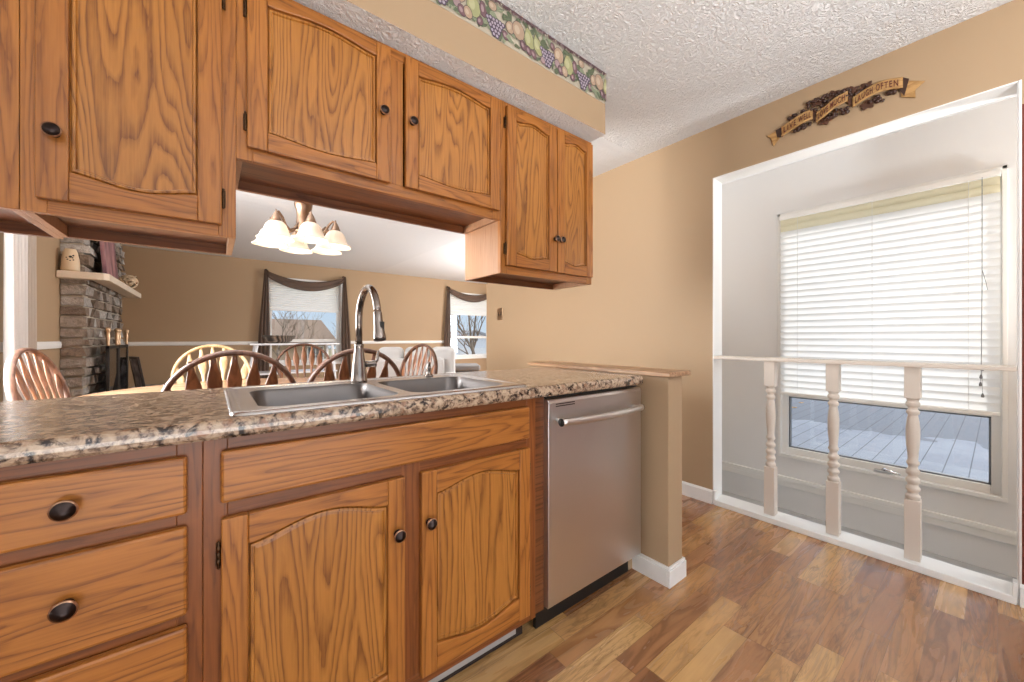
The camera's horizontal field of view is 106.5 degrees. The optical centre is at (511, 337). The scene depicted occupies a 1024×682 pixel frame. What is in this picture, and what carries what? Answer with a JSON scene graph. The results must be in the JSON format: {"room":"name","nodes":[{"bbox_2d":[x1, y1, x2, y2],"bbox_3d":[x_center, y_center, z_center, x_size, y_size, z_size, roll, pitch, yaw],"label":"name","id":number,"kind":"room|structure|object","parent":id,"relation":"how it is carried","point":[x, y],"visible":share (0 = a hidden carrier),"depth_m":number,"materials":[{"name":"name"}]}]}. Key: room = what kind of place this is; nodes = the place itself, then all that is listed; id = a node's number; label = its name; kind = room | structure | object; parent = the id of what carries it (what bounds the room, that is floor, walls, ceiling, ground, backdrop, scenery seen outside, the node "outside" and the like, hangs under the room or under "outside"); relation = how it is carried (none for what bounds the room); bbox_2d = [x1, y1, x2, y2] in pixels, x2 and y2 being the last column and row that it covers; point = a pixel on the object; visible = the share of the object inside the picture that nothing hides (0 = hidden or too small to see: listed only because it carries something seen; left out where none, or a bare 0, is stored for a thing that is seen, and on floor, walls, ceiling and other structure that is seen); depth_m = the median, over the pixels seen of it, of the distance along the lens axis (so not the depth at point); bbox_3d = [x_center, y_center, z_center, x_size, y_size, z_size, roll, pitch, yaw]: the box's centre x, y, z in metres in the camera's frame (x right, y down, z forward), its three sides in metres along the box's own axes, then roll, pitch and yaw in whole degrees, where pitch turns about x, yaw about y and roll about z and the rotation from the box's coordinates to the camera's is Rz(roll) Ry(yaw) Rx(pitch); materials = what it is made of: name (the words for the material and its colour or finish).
{"room":"kitchen","nodes":[
{"label":"kitchen","id":0,"kind":"room"},
{"bbox_2d":[0,232,60,401],"bbox_3d":[-3.936,-0.147,3.107,0.150,2.454,6.350,0,0,-38],"label":"wall","id":1,"kind":"structure","parent":0,"point":[48,249],"depth_m":3.23,"materials":[{"name":"beige paint"}]},
{"bbox_2d":[0,341,61,351],"bbox_3d":[-3.613,0.062,2.833,0.020,0.065,1.680,0,0,-38],"label":"trim","id":2,"kind":"structure","parent":1,"relation":"attached to","point":[51,344],"depth_m":3.20,"materials":[{"name":"white paint"}]},
{"bbox_3d":[-2.874,-1.235,1.970,0.114,0.048,2.450,0,0,-38],"label":"curtain rod","id":3,"kind":"object","parent":1,"relation":"attached to","visible":0},
{"bbox_2d":[3,233,27,401],"bbox_3d":[-3.227,-0.085,2.488,0.063,2.230,0.303,0,0,-38],"label":"window curtain","id":4,"kind":"object","parent":3,"relation":"hanging from","point":[15,261],"visible":0.3,"depth_m":2.43,"materials":[{"name":"white fabric"}]},
{"bbox_2d":[28,235,36,399],"bbox_3d":[-3.425,-0.085,2.708,0.053,2.230,0.233,0,0,-38],"label":"window curtain","id":5,"kind":"object","parent":3,"relation":"hanging from","point":[32,240],"visible":0.16,"depth_m":2.72,"materials":[{"name":"beige fabric"}]},
{"bbox_2d":[119,246,486,387],"bbox_3d":[-3.054,-0.147,7.933,7.600,2.454,0.150,0,0,-38],"label":"wall","id":6,"kind":"structure","parent":0,"point":[186,297],"depth_m":6.46,"materials":[{"name":"beige paint"}]},
{"bbox_2d":[121,340,443,345],"bbox_3d":[-3.682,0.090,7.332,5.469,0.064,0.020,0,0,-38],"label":"trim","id":7,"kind":"structure","parent":6,"relation":"attached to","point":[437,341],"depth_m":6.39,"materials":[{"name":"white paint"}]},
{"bbox_2d":[258,269,350,377],"bbox_3d":[-3.858,-0.223,7.184,1.568,2.006,0.204,0,0,-38],"label":"scarf","id":8,"kind":"object","parent":6,"relation":"hanging from","point":[264,324],"visible":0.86,"depth_m":6.95,"materials":[{"name":"brown fabric"}]},
{"bbox_2d":[268,277,342,366],"bbox_3d":[-3.904,-0.295,7.234,1.300,1.610,0.160,0,0,-38],"label":"window","id":9,"kind":"structure","parent":6,"relation":"in","point":[338,315],"depth_m":7.41,"materials":[{"name":"white paint"}]},
{"bbox_2d":[269,280,339,312],"bbox_3d":[-3.881,-0.771,7.205,1.188,0.547,0.030,0,0,-38],"label":"pleated shade","id":10,"kind":"object","parent":9,"relation":"attached to","point":[281,297],"visible":0.88,"depth_m":7.17,"materials":[{"name":"white fabric"}]},
{"bbox_2d":[444,286,486,346],"bbox_3d":[-1.016,-0.223,9.418,1.558,2.006,0.204,0,0,-38],"label":"scarf","id":11,"kind":"object","parent":6,"relation":"hanging from","point":[469,298],"visible":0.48,"depth_m":8.98,"materials":[{"name":"brown fabric"}]},
{"bbox_2d":[450,293,486,358],"bbox_3d":[-1.058,-0.295,9.471,1.300,1.610,0.160,0,0,-38],"label":"window","id":12,"kind":"structure","parent":6,"relation":"in","point":[467,356],"depth_m":9.49,"materials":[{"name":"white paint"}]},
{"bbox_2d":[450,294,486,315],"bbox_3d":[-1.035,-0.801,9.441,1.188,0.487,0.030,0,0,-38],"label":"pleated shade","id":13,"kind":"object","parent":12,"relation":"attached to","point":[458,306],"visible":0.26,"depth_m":9.38,"materials":[{"name":"white fabric"}]},
{"bbox_2d":[293,0,604,141],"bbox_3d":[-1.183,-1.217,0.949,3.912,0.314,0.425,0,0,-38],"label":"wall","id":14,"kind":"structure","parent":0,"point":[424,31],"depth_m":1.50,"materials":[{"name":"beige paint"}]},
{"bbox_2d":[0,0,63,238],"bbox_3d":[-1.487,-0.674,0.765,0.708,0.769,0.349,0,0,-38],"label":"upper cabinet","id":15,"kind":"object","parent":14,"relation":"attached to","point":[13,220],"visible":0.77,"depth_m":0.86,"materials":[{"name":"brown wood"}]},
{"bbox_2d":[20,0,235,254],"bbox_3d":[-1.034,-0.674,1.084,0.396,0.769,0.348,0,0,-38],"label":"upper cabinet","id":16,"kind":"object","parent":14,"relation":"attached to","point":[128,107],"visible":1,"depth_m":0.97,"materials":[{"name":"brown wood"}]},
{"bbox_2d":[236,0,500,233],"bbox_3d":[-0.504,-0.791,1.500,0.950,0.536,0.348,0,0,-38],"label":"upper cabinet","id":17,"kind":"object","parent":14,"relation":"attached to","point":[329,114],"visible":1,"depth_m":1.33,"materials":[{"name":"brown wood"}]},
{"bbox_2d":[430,0,605,103],"bbox_3d":[-0.499,-1.295,1.211,2.512,0.156,0.009,0,0,-38],"label":"wallpaper border","id":18,"kind":"object","parent":14,"relation":"attached to","point":[495,19],"visible":1,"depth_m":1.66,"materials":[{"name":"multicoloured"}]},
{"bbox_2d":[465,100,592,289],"bbox_3d":[0.112,-0.674,1.984,0.616,0.769,0.348,0,0,-38],"label":"upper cabinet","id":19,"kind":"object","parent":14,"relation":"attached to","point":[542,238],"visible":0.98,"depth_m":1.84,"materials":[{"name":"brown wood"}]},
{"bbox_2d":[120,0,1016,283],"bbox_3d":[-0.218,-1.425,3.434,8.700,0.100,10.670,0,0,-38],"label":"ceiling","id":20,"kind":"structure","parent":0,"point":[675,70],"depth_m":1.92,"materials":[{"name":"white paint"}]},
{"bbox_2d":[251,201,350,254],"bbox_3d":[-1.363,-0.982,2.495,0.547,0.782,0.590,0,0,-38],"label":"chandelier","id":21,"kind":"object","parent":20,"relation":"hanging from","point":[274,234],"visible":0.95,"depth_m":2.44,"materials":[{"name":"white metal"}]},
{"bbox_2d":[532,366,681,569],"bbox_3d":[0.431,0.625,2.040,0.157,0.909,0.905,0,0,-38],"label":"wall","id":22,"kind":"structure","parent":0,"point":[661,418],"depth_m":1.70,"materials":[{"name":"beige paint"}]},
{"bbox_2d":[527,361,690,377],"bbox_3d":[0.456,0.160,2.062,0.179,0.021,0.942,0,0,-38],"label":"wood ledge","id":23,"kind":"object","parent":22,"relation":"on","point":[657,372],"visible":1,"depth_m":1.90,"materials":[{"name":"brown wood"}]},
{"bbox_2d":[632,553,685,588],"bbox_3d":[0.451,1.037,2.047,0.143,0.086,0.918,0,0,-38],"label":"baseboard","id":24,"kind":"structure","parent":22,"relation":"attached to","point":[670,576],"depth_m":1.70,"materials":[{"name":"white paint"}]},
{"bbox_2d":[445,495,1023,681],"bbox_3d":[-0.243,1.140,3.465,8.700,0.120,10.550,0,0,-38],"label":"floor","id":25,"kind":"structure","parent":0,"point":[757,600],"depth_m":1.45,"materials":[{"name":"brown wood"}]},
{"bbox_2d":[3,348,70,400],"bbox_3d":[-2.344,0.567,2.134,0.533,1.032,0.514,0,0,-31],"label":"chair","id":26,"kind":"object","parent":25,"relation":"on","point":[11,373],"visible":0.38,"depth_m":2.00,"materials":[{"name":"brown wood"}]},
{"bbox_2d":[60,237,125,396],"bbox_3d":[-4.644,-0.142,4.296,0.201,2.460,1.877,0,0,-38],"label":"chimney","id":27,"kind":"object","parent":25,"relation":"on","point":[87,307],"visible":0.4,"depth_m":3.64,"materials":[{"name":"stone"}]},
{"bbox_2d":[56,270,140,297],"bbox_3d":[-4.593,-0.578,4.340,0.329,0.065,2.100,0,0,-38],"label":"mantel shelf","id":28,"kind":"object","parent":27,"relation":"attached to","point":[107,280],"visible":0.79,"depth_m":3.64,"materials":[{"name":"beige paint"}]},
{"bbox_2d":[60,248,79,270],"bbox_3d":[-4.053,-0.714,3.507,0.121,0.206,0.121,0,0,-38],"label":"ceramic jar","id":29,"kind":"object","parent":28,"relation":"on","point":[70,261],"visible":0.91,"depth_m":3.47,"materials":[{"name":"beige ceramic"}]},
{"bbox_2d":[99,241,117,278],"bbox_3d":[-4.256,-0.871,4.032,0.066,0.520,0.600,0,0,-38],"label":"picture","id":30,"kind":"object","parent":28,"relation":"on","point":[107,249],"visible":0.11,"depth_m":3.95},
{"bbox_2d":[118,274,137,287],"bbox_3d":[-4.861,-0.714,4.859,0.183,0.204,0.392,0,0,-38],"label":"ornament","id":31,"kind":"object","parent":28,"relation":"on","point":[133,283],"visible":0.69,"depth_m":4.74,"materials":[{"name":"beige ceramic"}]},
{"bbox_2d":[0,441,202,681],"bbox_3d":[-0.952,0.642,0.867,0.396,0.875,0.630,0,0,-38],"label":"base cabinet","id":32,"kind":"object","parent":25,"relation":"on","point":[101,556],"visible":0.9,"depth_m":0.68,"materials":[{"name":"brown wood"}]},
{"bbox_2d":[131,384,162,387],"bbox_3d":[-4.464,0.880,4.600,0.435,0.400,2.650,0,0,-38],"label":"hearth","id":33,"kind":"object","parent":25,"relation":"on","point":[148,384],"visible":0.08,"depth_m":5.47,"materials":[{"name":"stone"}]},
{"bbox_2d":[105,327,128,390],"bbox_3d":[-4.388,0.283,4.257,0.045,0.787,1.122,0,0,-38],"label":"fireplace tool set","id":34,"kind":"object","parent":33,"relation":"on","point":[117,354],"visible":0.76,"depth_m":4.18,"materials":[{"name":"black metal"}]},
{"bbox_2d":[129,356,145,387],"bbox_3d":[-4.876,0.459,4.973,0.320,0.437,0.094,0,0,32],"label":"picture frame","id":35,"kind":"object","parent":33,"relation":"on","point":[135,363],"visible":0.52,"depth_m":4.94,"materials":[{"name":"black wood"}]},
{"bbox_2d":[130,359,141,386],"bbox_3d":[-4.878,0.460,4.969,0.280,0.396,0.072,0,0,32],"label":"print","id":36,"kind":"object","parent":35,"relation":"attached to","point":[135,364],"depth_m":4.96},
{"bbox_2d":[78,378,338,396],"bbox_3d":[-1.772,0.702,2.449,1.490,0.745,1.490,0,0,-38],"label":"dining table","id":37,"kind":"object","parent":25,"relation":"on","point":[178,386],"visible":0.06,"depth_m":2.55,"materials":[{"name":"brown wood"}]},
{"bbox_2d":[171,344,250,383],"bbox_3d":[-2.244,0.567,2.910,0.533,1.032,0.514,0,0,45],"label":"chair","id":38,"kind":"object","parent":25,"relation":"on","point":[223,362],"visible":0.32,"depth_m":3.04,"materials":[{"name":"brown wood"}]},
{"bbox_2d":[161,350,295,390],"bbox_3d":[-1.345,0.567,1.837,0.514,1.032,0.533,0,0,-38],"label":"chair","id":39,"kind":"object","parent":25,"relation":"on","point":[234,378],"visible":0.22,"depth_m":1.64,"materials":[{"name":"brown wood"}]},
{"bbox_2d":[246,343,339,378],"bbox_3d":[-3.079,0.577,5.313,1.196,1.011,0.440,0,0,-38],"label":"tiered stand","id":40,"kind":"object","parent":25,"relation":"on","point":[255,345],"visible":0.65,"depth_m":5.20,"materials":[{"name":"white paint"}]},
{"bbox_2d":[262,335,295,342],"bbox_3d":[-3.178,0.018,5.210,0.402,0.107,0.402,0,0,-38],"label":"wicker basket","id":41,"kind":"object","parent":40,"relation":"on","point":[269,338],"visible":0.93,"depth_m":5.08,"materials":[{"name":"brown wicker"}]},
{"bbox_2d":[248,343,339,344],"bbox_3d":[-3.033,0.084,5.349,1.080,0.023,0.400,0,0,-38],"label":"shelf","id":42,"kind":"object","parent":40,"relation":"attached to","point":[248,343],"depth_m":5.11,"materials":[{"name":"white paint"}]},
{"bbox_2d":[276,343,332,377],"bbox_3d":[-1.922,0.567,3.583,0.514,1.032,0.533,0,0,-35],"label":"chair","id":43,"kind":"object","parent":25,"relation":"on","point":[288,364],"visible":0.23,"depth_m":3.75,"materials":[{"name":"brown wood"}]},
{"bbox_2d":[307,348,400,381],"bbox_3d":[-0.941,0.567,2.155,0.514,1.032,0.533,0,0,-40],"label":"chair","id":44,"kind":"object","parent":25,"relation":"on","point":[344,374],"visible":0.1,"depth_m":1.93,"materials":[{"name":"brown wood"}]},
{"bbox_2d":[203,397,543,681],"bbox_3d":[-0.419,0.643,1.286,0.958,0.875,0.630,0,0,-38],"label":"base cabinet","id":45,"kind":"object","parent":25,"relation":"on","point":[401,548],"depth_m":0.98,"materials":[{"name":"brown wood"}]},
{"bbox_2d":[376,347,455,377],"bbox_3d":[-1.468,0.583,5.644,1.260,0.915,0.940,0,0,-10],"label":"sofa","id":46,"kind":"object","parent":25,"relation":"on","point":[445,355],"visible":0.2,"depth_m":5.28,"materials":[{"name":"grey fabric"}]},
{"bbox_2d":[379,347,403,357],"bbox_3d":[-1.702,0.383,5.378,0.345,0.515,0.220,0,0,-10],"label":"cushion","id":47,"kind":"object","parent":46,"relation":"on","point":[392,352],"depth_m":5.29,"materials":[{"name":"white fabric"}]},
{"bbox_2d":[405,347,429,357],"bbox_3d":[-1.348,0.383,5.442,0.345,0.515,0.220,0,0,-10],"label":"cushion","id":48,"kind":"object","parent":46,"relation":"on","point":[424,348],"depth_m":5.35,"materials":[{"name":"white fabric"}]},
{"bbox_2d":[432,347,454,372],"bbox_3d":[-0.993,0.383,5.505,0.345,0.515,0.220,0,0,-10],"label":"cushion","id":49,"kind":"object","parent":46,"relation":"on","point":[447,353],"depth_m":5.41,"materials":[{"name":"white fabric"}]},
{"bbox_2d":[399,344,437,375],"bbox_3d":[-0.948,0.567,3.186,0.514,1.032,0.533,0,0,40],"label":"chair","id":50,"kind":"object","parent":25,"relation":"on","point":[434,370],"visible":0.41,"depth_m":3.35,"materials":[{"name":"brown wood"}]},
{"bbox_2d":[455,363,479,372],"bbox_3d":[-0.986,0.780,6.984,0.760,0.600,0.600,0,0,-10],"label":"ottoman","id":51,"kind":"object","parent":25,"relation":"on","point":[459,367],"visible":0.26,"depth_m":6.73,"materials":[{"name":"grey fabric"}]},
{"bbox_2d":[533,385,644,628],"bbox_3d":[0.196,0.646,1.743,0.572,0.868,0.660,0,0,-38],"label":"dishwasher","id":52,"kind":"object","parent":25,"relation":"on","point":[592,439],"visible":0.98,"depth_m":1.50,"materials":[{"name":"silver metal"}]},
{"bbox_2d":[544,385,636,398],"bbox_3d":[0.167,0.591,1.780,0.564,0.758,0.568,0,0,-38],"label":"control panel","id":53,"kind":"object","parent":52,"relation":"in","point":[633,386],"depth_m":1.53,"materials":[{"name":"plastic"}]},
{"bbox_3d":[-1.380,0.643,0.549,0.669,0.875,0.601,0,0,-38],"label":"base cabinet","id":54,"kind":"object","parent":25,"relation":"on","visible":0},
{"bbox_2d":[0,367,642,467],"bbox_3d":[-0.631,0.184,1.133,2.567,0.038,0.638,0,0,-38],"label":"countertop","id":55,"kind":"structure","parent":54,"relation":"on","point":[38,430],"depth_m":0.85,"materials":[{"name":"stone"}]},
{"bbox_2d":[350,284,385,381],"bbox_3d":[-0.483,-0.014,1.344,0.104,0.346,0.274,0,0,-38],"label":"kitchen faucet","id":56,"kind":"object","parent":55,"relation":"on","point":[358,371],"visible":1,"depth_m":1.39,"materials":[{"name":"silver metal"}]},
{"bbox_2d":[224,373,527,415],"bbox_3d":[-0.425,0.256,1.266,0.836,0.196,0.533,0,0,-38],"label":"sink","id":57,"kind":"object","parent":55,"relation":"in","point":[246,400],"visible":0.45,"depth_m":1.25,"materials":[{"name":"grey metal"}]},
{"bbox_2d":[424,362,432,375],"bbox_3d":[-0.343,0.128,1.591,0.042,0.062,0.061,0,0,-38],"label":"soap dispenser","id":58,"kind":"object","parent":57,"relation":"on","point":[428,367],"visible":1,"depth_m":1.59,"materials":[{"name":"silver metal"}]},
{"bbox_2d":[487,0,1023,584],"bbox_3d":[1.675,-0.137,2.114,0.123,2.474,6.254,0,0,-38],"label":"wall","id":59,"kind":"structure","parent":0,"point":[648,301],"depth_m":2.63,"materials":[{"name":"beige paint"}]},
{"bbox_2d":[497,308,502,319],"bbox_3d":[-0.138,-0.273,4.317,0.012,0.135,0.100,0,0,-38],"label":"switch plate","id":60,"kind":"object","parent":59,"relation":"attached to","point":[499,310],"visible":1,"depth_m":4.31,"materials":[{"name":"gold metal"}]},
{"bbox_2d":[682,481,717,503],"bbox_3d":[0.514,1.035,3.511,0.043,0.090,2.623,0,0,-38],"label":"baseboard","id":61,"kind":"structure","parent":59,"relation":"attached to","point":[694,491],"depth_m":2.54,"materials":[{"name":"white paint"}]},
{"bbox_2d":[767,77,924,145],"bbox_3d":[1.680,-1.204,1.983,0.037,0.187,0.632,0,0,-38],"label":"wall plaque","id":62,"kind":"object","parent":59,"relation":"attached to","point":[908,88],"visible":1,"depth_m":1.95,"materials":[{"name":"brown wood"}]},
{"bbox_2d":[713,494,1016,604],"bbox_3d":[1.724,1.063,2.051,0.140,0.034,1.190,0,0,-38],"label":"trim","id":63,"kind":"structure","parent":59,"relation":"attached to","point":[978,582],"depth_m":1.88,"materials":[{"name":"white paint"}]},
{"bbox_2d":[764,361,776,515],"bbox_3d":[1.541,0.591,2.275,0.054,0.909,0.054,0,0,-38],"label":"baluster","id":64,"kind":"object","parent":63,"relation":"on","point":[770,367],"visible":0.99,"depth_m":2.26,"materials":[{"name":"beige paint"}]},
{"bbox_2d":[826,364,840,536],"bbox_3d":[1.721,0.591,2.046,0.054,0.909,0.054,0,0,-38],"label":"baluster","id":65,"kind":"object","parent":63,"relation":"on","point":[833,371],"visible":0.99,"depth_m":2.03,"materials":[{"name":"beige paint"}]},
{"bbox_2d":[714,355,1016,371],"bbox_3d":[1.714,0.126,2.042,0.105,0.020,1.188,0,0,-38],"label":"guard rail","id":66,"kind":"object","parent":65,"relation":"on","point":[776,359],"visible":1,"depth_m":1.86,"materials":[{"name":"beige paint"}]},
{"bbox_2d":[904,367,921,562],"bbox_3d":[1.903,0.591,1.813,0.054,0.909,0.054,0,0,-38],"label":"baluster","id":67,"kind":"object","parent":63,"relation":"on","point":[912,375],"visible":0.99,"depth_m":1.80,"materials":[{"name":"beige paint"}]},
{"bbox_2d":[713,79,1021,605],"bbox_3d":[1.726,0.019,2.049,0.126,2.121,1.207,0,0,-38],"label":"trim","id":68,"kind":"structure","parent":59,"relation":"attached to","point":[1013,88],"depth_m":1.90,"materials":[{"name":"white paint"}]},
{"bbox_2d":[1013,578,1023,607],"bbox_3d":[2.776,1.035,0.632,0.043,0.090,2.363,0,0,-38],"label":"baseboard","id":69,"kind":"structure","parent":59,"relation":"attached to","point":[1015,581],"depth_m":1.54,"materials":[{"name":"white paint"}]},
{"bbox_2d":[722,96,1016,577],"bbox_3d":[1.815,0.353,2.889,1.055,3.454,5.500,0,0,-38],"label":"wall","id":70,"kind":"structure","parent":0,"point":[985,137],"depth_m":2.77,"materials":[{"name":"grey paint"}]},
{"bbox_2d":[722,461,1016,545],"bbox_3d":[2.142,1.140,3.082,0.022,0.080,5.200,0,0,-38],"label":"trim","id":71,"kind":"structure","parent":70,"relation":"attached to","point":[995,533],"depth_m":2.57,"materials":[{"name":"white paint"}]},
{"bbox_2d":[777,165,1007,502],"bbox_3d":[2.543,-0.024,2.676,0.134,1.942,1.135,0,0,-38],"label":"window","id":72,"kind":"structure","parent":70,"relation":"in","point":[996,488],"depth_m":2.34,"materials":[{"name":"white paint"}]},
{"bbox_2d":[779,169,1000,416],"bbox_3d":[2.474,-0.259,2.621,0.060,1.422,1.087,0,0,-38],"label":"window blind","id":73,"kind":"object","parent":72,"relation":"attached to","point":[910,274],"visible":0.88,"depth_m":2.52,"materials":[{"name":"white paint"}]},
{"bbox_2d":[722,490,1016,582],"bbox_3d":[1.843,1.423,2.822,1.015,0.115,5.360,0,0,-38],"label":"floor","id":74,"kind":"structure","parent":0,"point":[1001,576],"depth_m":2.56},
{"label":"outside","id":75,"kind":"structure","parent":0,"visible":0},
{"bbox_3d":[-16.852,3.430,37.630,140.000,0.300,160.000,0,0,-38],"label":"ground","id":76,"kind":"structure","parent":75,"visible":0},
{"bbox_2d":[272,311,331,356],"bbox_3d":[-9.341,0.662,15.480,4.723,5.262,3.505,0,0,32],"label":"bare tree","id":77,"kind":"object","parent":76,"relation":"on","point":[284,317],"visible":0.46,"depth_m":15.70,"materials":[{"name":"grey plant"}]},
{"bbox_2d":[272,319,335,359],"bbox_3d":[-17.064,1.040,22.201,10.900,4.480,8.900,0,0,-38],"label":"house","id":78,"kind":"structure","parent":76,"relation":"on","point":[320,328],"depth_m":22.32,"materials":[{"name":"beige"}]},
{"bbox_2d":[305,322,335,358],"bbox_3d":[-8.282,1.208,17.728,2.756,4.151,2.156,0,0,-38],"label":"bare tree","id":79,"kind":"object","parent":76,"relation":"on","point":[331,322],"visible":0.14,"depth_m":17.70,"materials":[{"name":"grey plant"}]},
{"bbox_2d":[451,330,485,354],"bbox_3d":[-6.489,1.230,43.865,11.900,4.100,8.900,0,0,-38],"label":"garage","id":80,"kind":"structure","parent":76,"relation":"on","point":[480,347],"depth_m":40.34,"materials":[{"name":"white"}]},
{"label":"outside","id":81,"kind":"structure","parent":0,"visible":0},
{"bbox_2d":[792,398,988,480],"bbox_3d":[5.221,1.190,5.692,7.755,0.100,10.500,0,0,-38],"label":"window pane","id":82,"kind":"object","parent":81,"point":[952,444],"visible":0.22,"depth_m":4.42,"materials":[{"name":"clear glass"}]},
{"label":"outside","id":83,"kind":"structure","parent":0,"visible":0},
{"bbox_3d":[1.560,3.270,32.003,18.000,0.020,20.400,0,0,-38],"label":"driveway","id":84,"kind":"object","parent":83,"visible":0},
{"bbox_2d":[450,315,476,353],"bbox_3d":[-3.623,-1.490,26.876,4.685,9.564,5.301,0,0,-24],"label":"bare tree","id":85,"kind":"object","parent":84,"relation":"on","point":[470,344],"visible":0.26,"depth_m":27.39,"materials":[{"name":"grey plant"}]},
{"bbox_2d":[452,315,485,347],"bbox_3d":[-2.998,-1.351,32.107,6.350,9.312,6.298,0,0,-38],"label":"bare tree","id":86,"kind":"object","parent":84,"relation":"on","point":[474,340],"visible":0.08,"depth_m":33.26,"materials":[{"name":"grey plant"}]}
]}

